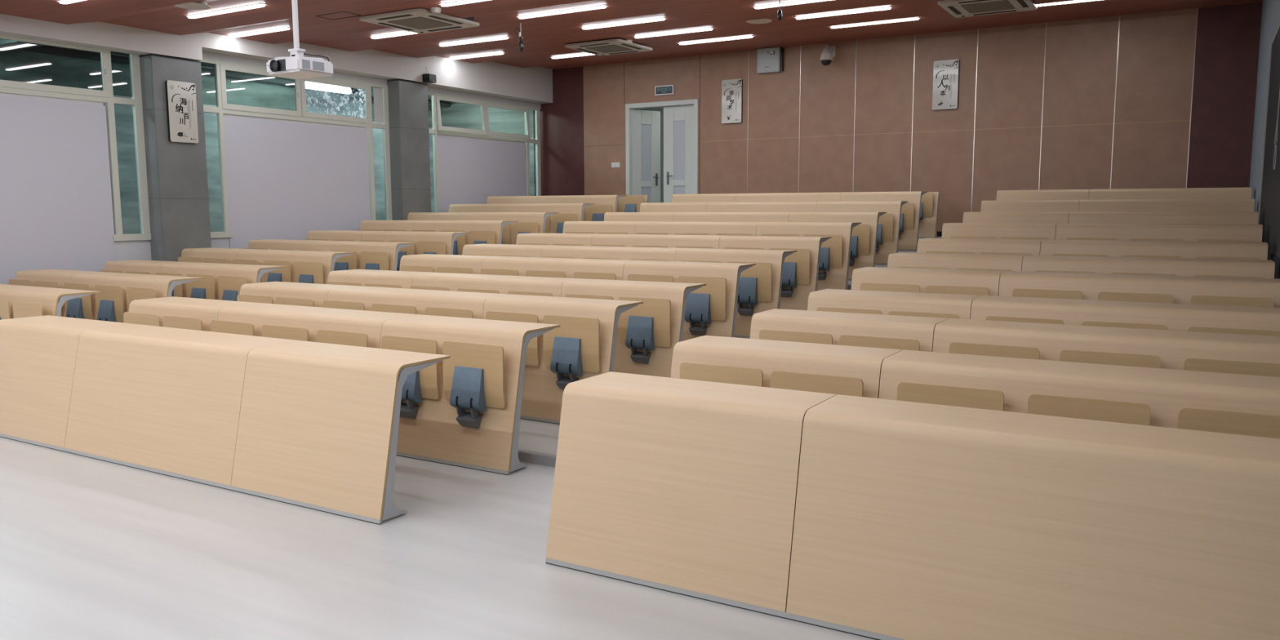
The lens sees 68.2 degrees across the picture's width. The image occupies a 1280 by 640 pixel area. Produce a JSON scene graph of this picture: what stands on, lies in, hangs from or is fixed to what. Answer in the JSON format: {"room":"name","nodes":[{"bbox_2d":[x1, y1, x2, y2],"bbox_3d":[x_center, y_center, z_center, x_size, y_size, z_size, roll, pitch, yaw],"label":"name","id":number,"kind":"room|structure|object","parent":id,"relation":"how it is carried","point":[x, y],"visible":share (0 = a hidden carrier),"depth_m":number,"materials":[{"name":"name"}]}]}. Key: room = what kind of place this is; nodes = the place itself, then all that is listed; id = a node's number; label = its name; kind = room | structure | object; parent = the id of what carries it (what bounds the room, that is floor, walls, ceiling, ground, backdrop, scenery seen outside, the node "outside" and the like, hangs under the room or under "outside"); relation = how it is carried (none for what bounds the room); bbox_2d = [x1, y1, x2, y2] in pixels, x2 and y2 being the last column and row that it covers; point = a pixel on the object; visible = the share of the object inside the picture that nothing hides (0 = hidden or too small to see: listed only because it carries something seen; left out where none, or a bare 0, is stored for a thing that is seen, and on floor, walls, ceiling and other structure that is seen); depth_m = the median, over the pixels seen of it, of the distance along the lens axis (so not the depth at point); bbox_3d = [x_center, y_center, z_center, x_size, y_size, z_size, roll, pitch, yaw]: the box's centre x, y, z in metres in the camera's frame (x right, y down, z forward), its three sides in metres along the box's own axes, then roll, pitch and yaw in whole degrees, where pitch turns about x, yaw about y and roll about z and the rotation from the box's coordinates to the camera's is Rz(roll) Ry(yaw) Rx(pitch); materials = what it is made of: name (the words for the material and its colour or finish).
{"room":"lecture hall","nodes":[
{"label":"lecture hall","id":0,"kind":"room"},
{"bbox_2d":[0,51,541,260],"bbox_3d":[-6.133,-1.833,10.191,0.100,4.370,16.820,4,8,30],"label":"wall","id":1,"kind":"structure","parent":0,"point":[140,250],"depth_m":11.88,"materials":[{"name":"white paint"}]},
{"bbox_2d":[0,96,115,284],"bbox_3d":[-6.495,-0.992,9.560,0.012,2.510,2.360,4,8,30],"label":"window blind","id":2,"kind":"object","parent":1,"relation":"attached to","point":[56,206],"visible":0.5,"depth_m":9.99,"materials":[{"name":"grey fabric"}]},
{"bbox_2d":[0,35,151,240],"bbox_3d":[-6.498,-1.836,9.461,0.072,2.160,3.200,4,8,30],"label":"window","id":3,"kind":"structure","parent":1,"relation":"in","point":[28,67],"depth_m":10.28,"materials":[{"name":"grey paint"}]},
{"bbox_2d":[199,57,392,238],"bbox_3d":[-4.550,-2.227,12.724,0.072,2.160,3.200,4,8,30],"label":"window","id":4,"kind":"structure","parent":1,"relation":"in","point":[234,88],"depth_m":12.24,"materials":[{"name":"grey paint"}]},
{"bbox_2d":[373,87,383,123],"bbox_3d":[-3.830,-3.141,13.841,0.003,0.500,0.180,4,8,30],"label":"glass pane","id":5,"kind":"object","parent":4,"relation":"attached to","point":[378,92],"visible":1,"depth_m":13.84,"materials":[{"name":"grey glass"}]},
{"bbox_2d":[223,116,370,248],"bbox_3d":[-4.548,-1.491,12.810,0.012,2.292,2.360,4,8,30],"label":"window blind","id":6,"kind":"object","parent":1,"relation":"attached to","point":[286,181],"visible":0.6,"depth_m":12.61,"materials":[{"name":"grey fabric"}]},
{"bbox_2d":[437,136,526,212],"bbox_3d":[-2.623,-2.077,16.011,0.012,1.889,2.290,4,8,30],"label":"window blind","id":7,"kind":"object","parent":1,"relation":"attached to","point":[470,171],"visible":0.52,"depth_m":15.80,"materials":[{"name":"grey fabric"}]},
{"bbox_2d":[427,91,541,212],"bbox_3d":[-2.609,-2.612,15.938,0.110,2.160,3.130,4,8,30],"label":"window","id":8,"kind":"structure","parent":1,"relation":"in","point":[485,133],"depth_m":15.83,"materials":[{"name":"grey paint"}]},
{"bbox_2d":[0,236,942,639],"bbox_3d":[-1.366,0.096,7.577,10.970,1.120,16.820,4,8,30],"label":"floor","id":9,"kind":"structure","parent":0,"point":[91,548],"depth_m":3.76,"materials":[{"name":"tile"}]},
{"bbox_2d":[0,284,101,319],"bbox_3d":[-5.635,0.096,8.199,2.535,0.760,0.516,4,8,30],"label":"desk","id":10,"kind":"object","parent":9,"relation":"on","point":[16,301],"visible":0.38,"depth_m":7.61,"materials":[{"name":"brown wood"}]},
{"bbox_2d":[8,269,204,322],"bbox_3d":[-5.156,-0.052,8.995,2.535,0.760,0.516,4,8,30],"label":"desk","id":11,"kind":"object","parent":9,"relation":"on","point":[117,290],"visible":0.41,"depth_m":8.69,"materials":[{"name":"brown wood"}]},
{"bbox_2d":[139,54,211,261],"bbox_3d":[-5.423,-1.499,11.096,0.241,3.050,0.622,4,8,30],"label":"column","id":12,"kind":"structure","parent":9,"relation":"on","point":[177,171],"depth_m":10.91,"materials":[{"name":"grey concrete"}]},
{"bbox_2d":[164,80,198,143],"bbox_3d":[-5.298,-2.404,10.930,0.042,0.690,0.352,4,8,30],"label":"plaque","id":13,"kind":"object","parent":12,"relation":"attached to","point":[180,96],"visible":1,"depth_m":10.91,"materials":[{"name":"white plastic"}]},
{"bbox_2d":[177,132,188,137],"bbox_3d":[-5.292,-2.145,10.931,0.001,0.054,0.135,4,8,30],"label":"painting","id":14,"kind":"object","parent":13,"relation":"attached to","point":[179,134],"depth_m":10.93,"materials":[{"name":"black"}]},
{"bbox_2d":[100,259,287,301],"bbox_3d":[-4.691,-0.198,9.769,2.535,0.760,0.516,4,8,30],"label":"desk","id":15,"kind":"object","parent":9,"relation":"on","point":[222,282],"visible":0.37,"depth_m":9.34,"materials":[{"name":"brown wood"}]},
{"bbox_2d":[0,315,450,524],"bbox_3d":[-2.612,0.447,5.367,3.626,0.707,0.499,4,8,30],"label":"desk","id":16,"kind":"object","parent":9,"relation":"on","point":[313,425],"visible":1,"depth_m":4.95,"materials":[{"name":"brown wood"}]},
{"bbox_2d":[177,247,357,284],"bbox_3d":[-4.231,-0.392,10.528,2.535,0.760,0.516,4,8,30],"label":"desk","id":17,"kind":"object","parent":9,"relation":"on","point":[303,266],"visible":0.38,"depth_m":10.08,"materials":[{"name":"brown wood"}]},
{"bbox_2d":[246,239,417,271],"bbox_3d":[-3.764,-0.558,11.302,2.535,0.760,0.516,4,8,30],"label":"desk","id":18,"kind":"object","parent":9,"relation":"on","point":[375,255],"visible":0.26,"depth_m":10.81,"materials":[{"name":"brown wood"}]},
{"bbox_2d":[123,296,559,475],"bbox_3d":[-2.146,0.327,6.144,3.626,0.760,0.516,4,8,30],"label":"desk","id":19,"kind":"object","parent":9,"relation":"on","point":[464,409],"visible":0.52,"depth_m":5.37,"materials":[{"name":"brown wood"}]},
{"bbox_2d":[306,230,471,271],"bbox_3d":[-3.293,-0.749,12.080,2.535,0.760,0.516,4,8,30],"label":"desk","id":20,"kind":"object","parent":9,"relation":"on","point":[428,242],"visible":0.23,"depth_m":11.62,"materials":[{"name":"brown wood"}]},
{"bbox_2d":[386,80,431,220],"bbox_3d":[-3.479,-2.164,14.322,0.241,2.806,0.612,4,8,30],"label":"column","id":21,"kind":"structure","parent":9,"relation":"on","point":[408,105],"depth_m":14.11,"materials":[{"name":"grey tile"}]},
{"bbox_2d":[360,220,518,254],"bbox_3d":[-2.820,-0.970,12.859,2.535,0.760,0.516,4,8,30],"label":"desk","id":22,"kind":"object","parent":9,"relation":"on","point":[482,232],"visible":0.31,"depth_m":12.42,"materials":[{"name":"brown wood"}]},
{"bbox_2d":[236,281,643,424],"bbox_3d":[-1.667,0.179,6.941,3.626,0.760,0.516,4,8,30],"label":"desk","id":23,"kind":"object","parent":9,"relation":"on","point":[583,346],"visible":0.38,"depth_m":6.18,"materials":[{"name":"brown wood"}]},
{"bbox_2d":[407,212,559,244],"bbox_3d":[-2.349,-1.170,13.636,2.535,0.760,0.516,4,8,30],"label":"desk","id":24,"kind":"object","parent":9,"relation":"on","point":[528,222],"visible":0.22,"depth_m":13.14,"materials":[{"name":"brown wood"}]},
{"bbox_2d":[326,269,706,377],"bbox_3d":[-1.202,0.033,7.714,3.626,0.760,0.516,4,8,30],"label":"desk","id":25,"kind":"object","parent":9,"relation":"on","point":[647,335],"visible":0.36,"depth_m":6.92,"materials":[{"name":"brown wood"}]},
{"bbox_2d":[448,203,595,233],"bbox_3d":[-1.877,-1.391,14.412,2.535,0.760,0.516,4,8,30],"label":"desk","id":26,"kind":"object","parent":9,"relation":"on","point":[554,223],"visible":0.16,"depth_m":13.94,"materials":[{"name":"brown wood"}]},
{"bbox_2d":[518,448,556,466],"bbox_3d":[-2.077,0.676,6.190,10.718,0.056,0.047,4,8,30],"label":"step edge","id":27,"kind":"structure","parent":9,"relation":"on","point":[540,458],"depth_m":5.29,"materials":[{"name":"grey"}]},
{"bbox_2d":[486,195,627,221],"bbox_3d":[-1.406,-1.616,15.187,2.535,0.760,0.516,4,8,30],"label":"desk","id":28,"kind":"object","parent":9,"relation":"on","point":[604,203],"visible":0.1,"depth_m":14.73,"materials":[{"name":"brown wood"}]},
{"bbox_2d":[399,253,755,341],"bbox_3d":[-0.742,-0.161,8.473,3.626,0.760,0.516,4,8,30],"label":"desk","id":29,"kind":"object","parent":9,"relation":"on","point":[710,309],"visible":0.38,"depth_m":7.87,"materials":[{"name":"brown wood"}]},
{"bbox_2d":[462,244,796,338],"bbox_3d":[-0.275,-0.327,9.247,3.626,0.760,0.516,4,8,30],"label":"desk","id":30,"kind":"object","parent":9,"relation":"on","point":[759,290],"visible":0.33,"depth_m":8.52,"materials":[{"name":"brown wood"}]},
{"bbox_2d":[616,195,648,212],"bbox_3d":[-0.997,-1.765,15.864,2.535,0.635,0.186,4,8,30],"label":"desk","id":31,"kind":"object","parent":9,"relation":"on","point":[629,203],"visible":0.06,"depth_m":15.29,"materials":[{"name":"brown wood"}]},
{"bbox_2d":[515,232,831,310],"bbox_3d":[0.195,-0.518,10.025,3.626,0.760,0.516,4,8,30],"label":"desk","id":32,"kind":"object","parent":9,"relation":"on","point":[800,268],"visible":0.3,"depth_m":9.37,"materials":[{"name":"brown wood"}]},
{"bbox_2d":[562,221,861,290],"bbox_3d":[0.669,-0.739,10.804,3.626,0.760,0.516,4,8,30],"label":"desk","id":33,"kind":"object","parent":9,"relation":"on","point":[834,255],"visible":0.23,"depth_m":10.22,"materials":[{"name":"brown wood"}]},
{"bbox_2d":[604,212,886,279],"bbox_3d":[1.140,-0.939,11.582,3.626,0.760,0.516,4,8,30],"label":"desk","id":34,"kind":"object","parent":9,"relation":"on","point":[864,235],"visible":0.11,"depth_m":10.99,"materials":[{"name":"brown wood"}]},
{"bbox_2d":[640,200,908,265],"bbox_3d":[1.611,-1.160,12.357,3.626,0.760,0.516,4,8,30],"label":"desk","id":35,"kind":"object","parent":9,"relation":"on","point":[888,225],"visible":0.16,"depth_m":11.79,"materials":[{"name":"brown wood"}]},
{"bbox_2d":[671,191,927,251],"bbox_3d":[2.083,-1.385,13.132,3.626,0.760,0.516,4,8,30],"label":"desk","id":36,"kind":"object","parent":9,"relation":"on","point":[910,211],"visible":0.18,"depth_m":12.55,"materials":[{"name":"brown wood"}]},
{"bbox_2d":[545,371,1279,639],"bbox_3d":[0.879,0.678,3.310,2.639,0.707,0.499,4,8,30],"label":"desk","id":37,"kind":"object","parent":9,"relation":"on","point":[874,518],"visible":1,"depth_m":3.11,"materials":[{"name":"brown wood"}]},
{"bbox_2d":[918,191,938,238],"bbox_3d":[2.492,-1.534,13.810,3.626,0.635,0.186,4,8,30],"label":"desk","id":38,"kind":"object","parent":9,"relation":"on","point":[930,200],"visible":0.05,"depth_m":12.91,"materials":[{"name":"brown wood"}]},
{"bbox_2d":[670,335,1279,438],"bbox_3d":[1.345,0.559,4.088,2.639,0.760,0.516,4,8,30],"label":"desk","id":39,"kind":"object","parent":9,"relation":"on","point":[1249,405],"visible":0.3,"depth_m":3.88,"materials":[{"name":"brown wood"}]},
{"bbox_2d":[749,308,1279,377],"bbox_3d":[1.824,0.410,4.884,2.639,0.760,0.516,4,8,30],"label":"desk","id":40,"kind":"object","parent":9,"relation":"on","point":[1197,351],"visible":0.23,"depth_m":4.67,"materials":[{"name":"brown wood"}]},
{"bbox_2d":[807,288,1279,336],"bbox_3d":[2.289,0.264,5.658,2.639,0.760,0.516,4,8,30],"label":"desk","id":41,"kind":"object","parent":9,"relation":"on","point":[1246,320],"visible":0.23,"depth_m":5.45,"materials":[{"name":"brown wood"}]},
{"bbox_2d":[851,266,1279,307],"bbox_3d":[2.749,0.070,6.417,2.639,0.760,0.516,4,8,30],"label":"desk","id":42,"kind":"object","parent":9,"relation":"on","point":[1211,291],"visible":0.27,"depth_m":6.19,"materials":[{"name":"brown wood"}]},
{"bbox_2d":[887,252,1275,278],"bbox_3d":[3.216,-0.096,7.191,2.639,0.760,0.516,4,8,30],"label":"desk","id":43,"kind":"object","parent":9,"relation":"on","point":[1223,268],"visible":0.22,"depth_m":6.99,"materials":[{"name":"brown wood"}]},
{"bbox_2d":[916,238,1267,260],"bbox_3d":[3.687,-0.286,7.969,2.639,0.760,0.516,4,8,30],"label":"desk","id":44,"kind":"object","parent":9,"relation":"on","point":[1109,248],"visible":0.25,"depth_m":7.77,"materials":[{"name":"brown wood"}]},
{"bbox_2d":[941,222,1262,242],"bbox_3d":[4.160,-0.508,8.748,2.639,0.760,0.516,4,8,30],"label":"desk","id":45,"kind":"object","parent":9,"relation":"on","point":[1117,232],"visible":0.22,"depth_m":8.54,"materials":[{"name":"brown wood"}]},
{"bbox_2d":[962,211,1257,224],"bbox_3d":[4.631,-0.707,9.525,2.639,0.760,0.516,4,8,30],"label":"desk","id":46,"kind":"object","parent":9,"relation":"on","point":[1102,217],"visible":0.12,"depth_m":9.32,"materials":[{"name":"brown wood"}]},
{"bbox_2d":[980,198,1254,212],"bbox_3d":[5.103,-0.929,10.301,2.639,0.760,0.516,4,8,30],"label":"desk","id":47,"kind":"object","parent":9,"relation":"on","point":[1246,204],"visible":0.08,"depth_m":10.17,"materials":[{"name":"brown wood"}]},
{"bbox_2d":[995,186,1251,200],"bbox_3d":[5.574,-1.153,11.076,2.639,0.760,0.516,4,8,30],"label":"desk","id":48,"kind":"object","parent":9,"relation":"on","point":[1180,193],"visible":0.09,"depth_m":10.88,"materials":[{"name":"brown wood"}]},
{"bbox_2d":[0,0,1262,69],"bbox_3d":[-1.260,-2.976,7.146,10.700,1.418,16.820,4,8,30],"label":"ceiling","id":49,"kind":"structure","parent":0,"point":[544,37],"depth_m":11.30,"materials":[{"name":"red laminate"}]},
{"bbox_2d":[56,0,84,4],"bbox_3d":[-4.829,-2.891,8.408,1.182,0.019,0.076,4,8,30],"label":"recessed light","id":50,"kind":"object","parent":49,"relation":"in","point":[63,2],"visible":1,"depth_m":8.64,"materials":[{"name":"white plastic"}]},
{"bbox_2d":[0,13,202,61],"bbox_3d":[-7.763,-3.096,6.916,0.270,1.085,9.820,4,8,30],"label":"beam","id":51,"kind":"structure","parent":49,"relation":"attached to","point":[97,35],"depth_m":10.16,"materials":[{"name":"grey paint"}]},
{"bbox_2d":[173,1,211,9],"bbox_3d":[-4.262,-3.000,8.993,0.330,0.046,0.330,4,8,30],"label":"ceiling speaker","id":52,"kind":"object","parent":49,"relation":"attached to","point":[197,5],"visible":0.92,"depth_m":8.96,"materials":[{"name":"beige plastic"}]},
{"bbox_2d":[179,4,205,9],"bbox_3d":[-4.262,-2.979,8.996,0.229,0.004,0.229,3,7,23],"label":"grille","id":53,"kind":"object","parent":52,"relation":"attached to","point":[192,6],"depth_m":8.98,"materials":[{"name":"beige"}]},
{"bbox_2d":[185,3,266,18],"bbox_3d":[-4.171,-3.105,9.501,1.182,0.019,0.076,4,8,30],"label":"recessed light","id":54,"kind":"object","parent":49,"relation":"in","point":[257,5],"visible":1,"depth_m":9.46,"materials":[{"name":"white plastic"}]},
{"bbox_2d":[226,26,291,37],"bbox_3d":[-4.482,-3.376,11.094,1.061,0.019,0.076,4,8,30],"label":"recessed light","id":55,"kind":"object","parent":49,"relation":"in","point":[282,28],"visible":1,"depth_m":11.06,"materials":[{"name":"white plastic"}]},
{"bbox_2d":[266,0,333,79],"bbox_3d":[-2.171,-2.045,5.959,0.317,0.977,0.302,4,8,30],"label":"projector","id":56,"kind":"object","parent":49,"relation":"hanging from","point":[296,65],"visible":1,"depth_m":5.95,"materials":[{"name":"white plastic"}]},
{"bbox_2d":[302,59,324,71],"bbox_3d":[-2.044,-1.593,5.912,0.001,0.054,0.170,4,8,30],"label":"vent","id":57,"kind":"object","parent":56,"relation":"attached to","point":[307,64],"depth_m":5.91,"materials":[{"name":"grey plastic"}]},
{"bbox_2d":[315,11,359,19],"bbox_3d":[-3.252,-3.280,10.184,0.440,0.004,0.242,4,8,30],"label":"ceiling hatch","id":58,"kind":"object","parent":49,"relation":"attached to","point":[341,11],"visible":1,"depth_m":10.18,"materials":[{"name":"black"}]},
{"bbox_2d":[200,32,552,103],"bbox_3d":[-3.475,-4.032,14.090,0.270,0.930,6.998,4,8,30],"label":"beam","id":59,"kind":"structure","parent":49,"relation":"attached to","point":[530,84],"depth_m":14.18,"materials":[{"name":"grey paint"}]},
{"bbox_2d":[422,67,436,83],"bbox_3d":[-3.175,-3.702,14.237,0.136,0.241,0.170,4,8,30],"label":"wall speaker","id":60,"kind":"object","parent":59,"relation":"attached to","point":[427,77],"visible":1,"depth_m":14.19,"materials":[{"name":"black plastic"}]},
{"bbox_2d":[429,74,436,82],"bbox_3d":[-3.119,-3.638,14.211,0.004,0.100,0.150,4,8,30],"label":"grille","id":61,"kind":"object","parent":60,"relation":"attached to","point":[432,77],"depth_m":14.21,"materials":[{"name":"black plastic"}]},
{"bbox_2d":[369,31,416,39],"bbox_3d":[-2.878,-3.527,11.629,1.182,0.019,0.076,4,8,30],"label":"recessed light","id":62,"kind":"object","parent":49,"relation":"in","point":[403,33],"visible":0.56,"depth_m":11.71,"materials":[{"name":"white plastic"}]},
{"bbox_2d":[359,8,479,33],"bbox_3d":[-2.426,-3.337,10.433,0.930,0.126,0.970,4,8,30],"label":"air conditioner","id":63,"kind":"object","parent":49,"relation":"attached to","point":[418,20],"visible":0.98,"depth_m":10.34,"materials":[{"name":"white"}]},
{"bbox_2d":[387,17,453,29],"bbox_3d":[-2.426,-3.277,10.440,0.500,0.005,0.520,4,8,30],"label":"grille","id":64,"kind":"object","parent":63,"relation":"attached to","point":[417,23],"depth_m":10.41,"materials":[{"name":"brown"}]},
{"bbox_2d":[430,7,441,13],"bbox_3d":[-2.125,-3.219,9.834,0.110,0.048,0.110,4,8,30],"label":"smoke detector","id":65,"kind":"object","parent":49,"relation":"attached to","point":[433,10],"visible":1,"depth_m":9.80,"materials":[{"name":"beige plastic"}]},
{"bbox_2d":[439,0,488,6],"bbox_3d":[-1.523,-3.179,9.351,1.182,0.019,0.076,4,8,30],"label":"recessed light","id":66,"kind":"object","parent":49,"relation":"in","point":[462,2],"visible":1,"depth_m":9.50,"materials":[{"name":"white plastic"}]},
{"bbox_2d":[439,36,509,46],"bbox_3d":[-2.241,-3.737,12.687,1.182,0.019,0.076,4,8,30],"label":"recessed light","id":67,"kind":"object","parent":49,"relation":"in","point":[500,37],"visible":1,"depth_m":12.66,"materials":[{"name":"white plastic"}]},
{"bbox_2d":[448,52,503,59],"bbox_3d":[-2.499,-4.022,14.398,1.051,0.019,0.076,4,8,30],"label":"recessed light","id":68,"kind":"object","parent":49,"relation":"in","point":[497,53],"visible":1,"depth_m":14.36,"materials":[{"name":"white plastic"}]},
{"bbox_2d":[515,22,523,51],"bbox_3d":[-1.418,-3.312,11.075,0.115,0.327,0.055,4,8,30],"label":"microphone","id":69,"kind":"object","parent":49,"relation":"hanging from","point":[521,43],"visible":1,"depth_m":11.05,"materials":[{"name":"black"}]},
{"bbox_2d":[516,4,608,18],"bbox_3d":[-0.868,-3.389,10.399,1.182,0.019,0.076,4,8,30],"label":"recessed light","id":70,"kind":"object","parent":49,"relation":"in","point":[599,6],"visible":1,"depth_m":10.37,"materials":[{"name":"white plastic"}]},
{"bbox_2d":[550,53,593,58],"bbox_3d":[-0.902,-4.162,14.834,1.182,0.019,0.076,4,8,30],"label":"recessed light","id":71,"kind":"object","parent":49,"relation":"in","point":[587,54],"visible":0.56,"depth_m":14.91,"materials":[{"name":"white plastic"}]},
{"bbox_2d":[564,38,652,55],"bbox_3d":[-0.443,-3.951,13.555,0.930,0.126,0.970,4,8,30],"label":"air conditioner","id":72,"kind":"object","parent":49,"relation":"attached to","point":[616,46],"visible":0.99,"depth_m":13.44,"materials":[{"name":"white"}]},
{"bbox_2d":[585,44,632,53],"bbox_3d":[-0.443,-3.891,13.562,0.500,0.005,0.520,4,8,30],"label":"grille","id":73,"kind":"object","parent":72,"relation":"attached to","point":[602,48],"depth_m":13.51,"materials":[{"name":"brown plastic"}]},
{"bbox_2d":[581,17,666,29],"bbox_3d":[-0.211,-3.603,11.491,1.182,0.019,0.076,4,8,30],"label":"recessed light","id":74,"kind":"object","parent":49,"relation":"in","point":[662,18],"visible":1,"depth_m":11.46,"materials":[{"name":"white plastic"}]},
{"bbox_2d":[625,39,632,44],"bbox_3d":[-0.159,-3.865,13.138,0.110,0.048,0.110,4,8,30],"label":"smoke detector","id":75,"kind":"object","parent":49,"relation":"attached to","point":[628,42],"visible":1,"depth_m":13.10,"materials":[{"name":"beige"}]},
{"bbox_2d":[633,27,714,38],"bbox_3d":[0.436,-3.815,12.566,1.182,0.019,0.076,4,8,30],"label":"recessed light","id":76,"kind":"object","parent":49,"relation":"in","point":[706,28],"visible":1,"depth_m":12.52,"materials":[{"name":"white plastic"}]},
{"bbox_2d":[678,35,754,44],"bbox_3d":[1.084,-4.021,13.583,1.182,0.019,0.076,4,8,30],"label":"recessed light","id":77,"kind":"object","parent":49,"relation":"in","point":[751,36],"visible":1,"depth_m":13.55,"materials":[{"name":"white plastic"}]},
{"bbox_2d":[746,18,772,23],"bbox_3d":[1.489,-3.731,11.807,0.320,0.016,0.320,4,8,30],"label":"ceiling speaker","id":78,"kind":"object","parent":49,"relation":"attached to","point":[761,20],"visible":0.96,"depth_m":11.77,"materials":[{"name":"beige"}]},
{"bbox_2d":[750,20,768,23],"bbox_3d":[1.489,-3.725,11.808,0.222,0.004,0.222,-5,8,-37],"label":"grille","id":79,"kind":"object","parent":78,"relation":"attached to","point":[751,21],"depth_m":11.78,"materials":[{"name":"beige"}]},
{"bbox_2d":[777,0,782,20],"bbox_3d":[1.518,-3.362,10.253,0.056,0.219,0.055,4,8,30],"label":"microphone","id":80,"kind":"object","parent":49,"relation":"hanging from","point":[780,11],"visible":1,"depth_m":10.24,"materials":[{"name":"black plastic"}]},
{"bbox_2d":[752,0,829,8],"bbox_3d":[1.788,-3.469,10.302,1.182,0.019,0.076,4,8,30],"label":"recessed light","id":81,"kind":"object","parent":49,"relation":"in","point":[802,1],"visible":1,"depth_m":10.39,"materials":[{"name":"white plastic"}]},
{"bbox_2d":[794,6,892,19],"bbox_3d":[2.422,-3.674,11.315,1.182,0.019,0.076,4,8,30],"label":"recessed light","id":82,"kind":"object","parent":49,"relation":"in","point":[886,7],"visible":1,"depth_m":11.28,"materials":[{"name":"white plastic"}]},
{"bbox_2d":[829,17,919,28],"bbox_3d":[3.058,-3.882,12.351,1.182,0.019,0.076,4,8,30],"label":"recessed light","id":83,"kind":"object","parent":49,"relation":"in","point":[914,18],"visible":1,"depth_m":12.31,"materials":[{"name":"white plastic"}]},
{"bbox_2d":[937,0,1037,17],"bbox_3d":[3.981,-3.640,10.799,0.930,0.126,0.970,4,8,30],"label":"air conditioner","id":84,"kind":"object","parent":49,"relation":"attached to","point":[957,8],"visible":1,"depth_m":10.79,"materials":[{"name":"white plastic"}]},
{"bbox_2d":[960,0,1014,13],"bbox_3d":[3.982,-3.580,10.806,0.500,0.005,0.520,4,8,30],"label":"grille","id":85,"kind":"object","parent":84,"relation":"attached to","point":[998,5],"depth_m":10.78,"materials":[{"name":"grey plastic"}]},
{"bbox_2d":[1035,0,1097,6],"bbox_3d":[5.217,-3.732,11.022,1.182,0.019,0.076,4,8,30],"label":"recessed light","id":86,"kind":"object","parent":49,"relation":"in","point":[1074,1],"visible":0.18,"depth_m":11.13,"materials":[{"name":"white plastic"}]},
{"bbox_2d":[634,105,687,202],"bbox_3d":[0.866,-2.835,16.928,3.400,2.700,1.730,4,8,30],"label":"door frame","id":87,"kind":"structure","parent":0,"point":[660,108],"depth_m":18.05,"materials":[{"name":"grey"}]},
{"bbox_2d":[539,1,1262,231],"bbox_3d":[2.952,-2.941,14.567,11.170,3.250,0.156,4,8,30],"label":"wall","id":88,"kind":"structure","parent":0,"point":[1160,100],"depth_m":13.50,"materials":[{"name":"brown wood"}]},
{"bbox_2d":[611,162,620,167],"bbox_3d":[-0.425,-2.712,16.517,0.172,0.084,0.014,4,8,30],"label":"light switch","id":89,"kind":"object","parent":88,"relation":"attached to","point":[613,164],"visible":1,"depth_m":16.51,"materials":[{"name":"white plastic"}]},
{"bbox_2d":[615,162,620,167],"bbox_3d":[-0.386,-2.710,16.496,0.084,0.084,0.010,4,8,30],"label":"switch plate","id":90,"kind":"object","parent":89,"relation":"attached to","point":[617,164],"depth_m":16.49,"materials":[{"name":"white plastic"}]},
{"bbox_2d":[625,98,698,202],"bbox_3d":[0.523,-2.617,16.331,1.400,2.210,0.665,4,8,30],"label":"door","id":91,"kind":"structure","parent":88,"relation":"in","point":[681,122],"depth_m":16.11,"materials":[{"name":"white paint"}]},
{"bbox_2d":[654,84,674,95],"bbox_3d":[0.412,-3.858,15.866,0.356,0.154,0.038,4,8,30],"label":"exit sign","id":92,"kind":"object","parent":88,"relation":"attached to","point":[668,89],"visible":1,"depth_m":15.85,"materials":[{"name":"white plastic"}]},
{"bbox_2d":[721,78,742,123],"bbox_3d":[1.487,-3.531,15.261,0.352,0.690,0.042,4,8,30],"label":"plaque","id":93,"kind":"object","parent":88,"relation":"attached to","point":[731,89],"visible":1,"depth_m":15.24,"materials":[{"name":"white plastic"}]},
{"bbox_2d":[756,47,783,74],"bbox_3d":[2.041,-4.069,14.812,0.405,0.370,0.134,4,8,30],"label":"wall box","id":94,"kind":"object","parent":88,"relation":"attached to","point":[770,60],"visible":1,"depth_m":14.76,"materials":[{"name":"grey metal"}]},
{"bbox_2d":[819,44,835,65],"bbox_3d":[2.833,-3.983,14.218,0.210,0.318,0.360,4,8,30],"label":"dome camera","id":95,"kind":"object","parent":88,"relation":"attached to","point":[827,55],"visible":1,"depth_m":14.11,"materials":[{"name":"beige plastic"}]},
{"bbox_2d":[937,231,942,236],"bbox_3d":[3.032,-1.347,14.618,10.698,0.069,0.012,4,8,30],"label":"baseboard","id":96,"kind":"structure","parent":88,"relation":"attached to","point":[939,233],"depth_m":13.82,"materials":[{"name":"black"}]},
{"bbox_2d":[932,59,959,110],"bbox_3d":[4.385,-3.371,13.550,0.352,0.690,0.042,4,8,30],"label":"plaque","id":97,"kind":"object","parent":88,"relation":"attached to","point":[945,73],"visible":1,"depth_m":13.53,"materials":[{"name":"white plastic"}]},
{"bbox_2d":[1248,0,1279,279],"bbox_3d":[3.399,-1.261,4.571,0.120,4.250,16.820,4,8,30],"label":"wall","id":98,"kind":"structure","parent":0,"point":[1270,17],"depth_m":10.20,"materials":[{"name":"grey paint"}]},
{"bbox_2d":[1257,22,1279,258],"bbox_3d":[4.322,-1.367,6.219,0.034,1.970,7.399,4,8,30],"label":"window","id":99,"kind":"structure","parent":98,"relation":"in","point":[1268,212],"depth_m":8.31,"materials":[{"name":"grey"}]},
{"bbox_2d":[1273,89,1279,169],"bbox_3d":[5.052,-1.831,7.455,0.008,1.284,0.317,4,8,30],"label":"plaque","id":100,"kind":"object","parent":99,"relation":"hanging from","point":[1277,126],"visible":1,"depth_m":7.46,"materials":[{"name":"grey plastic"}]},
{"label":"outside","id":101,"kind":"structure","parent":0,"visible":0},
{"bbox_2d":[102,86,536,234],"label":"window","id":102,"kind":"structure","parent":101,"point":[453,114],"depth_m":16.14,"materials":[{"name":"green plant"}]},
{"bbox_2d":[305,81,351,93],"bbox_3d":[-4.802,-3.672,14.316,0.240,0.389,1.000,4,8,30],"label":"lamp","id":103,"kind":"object","parent":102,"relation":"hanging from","point":[339,89],"visible":0.3,"depth_m":14.36,"materials":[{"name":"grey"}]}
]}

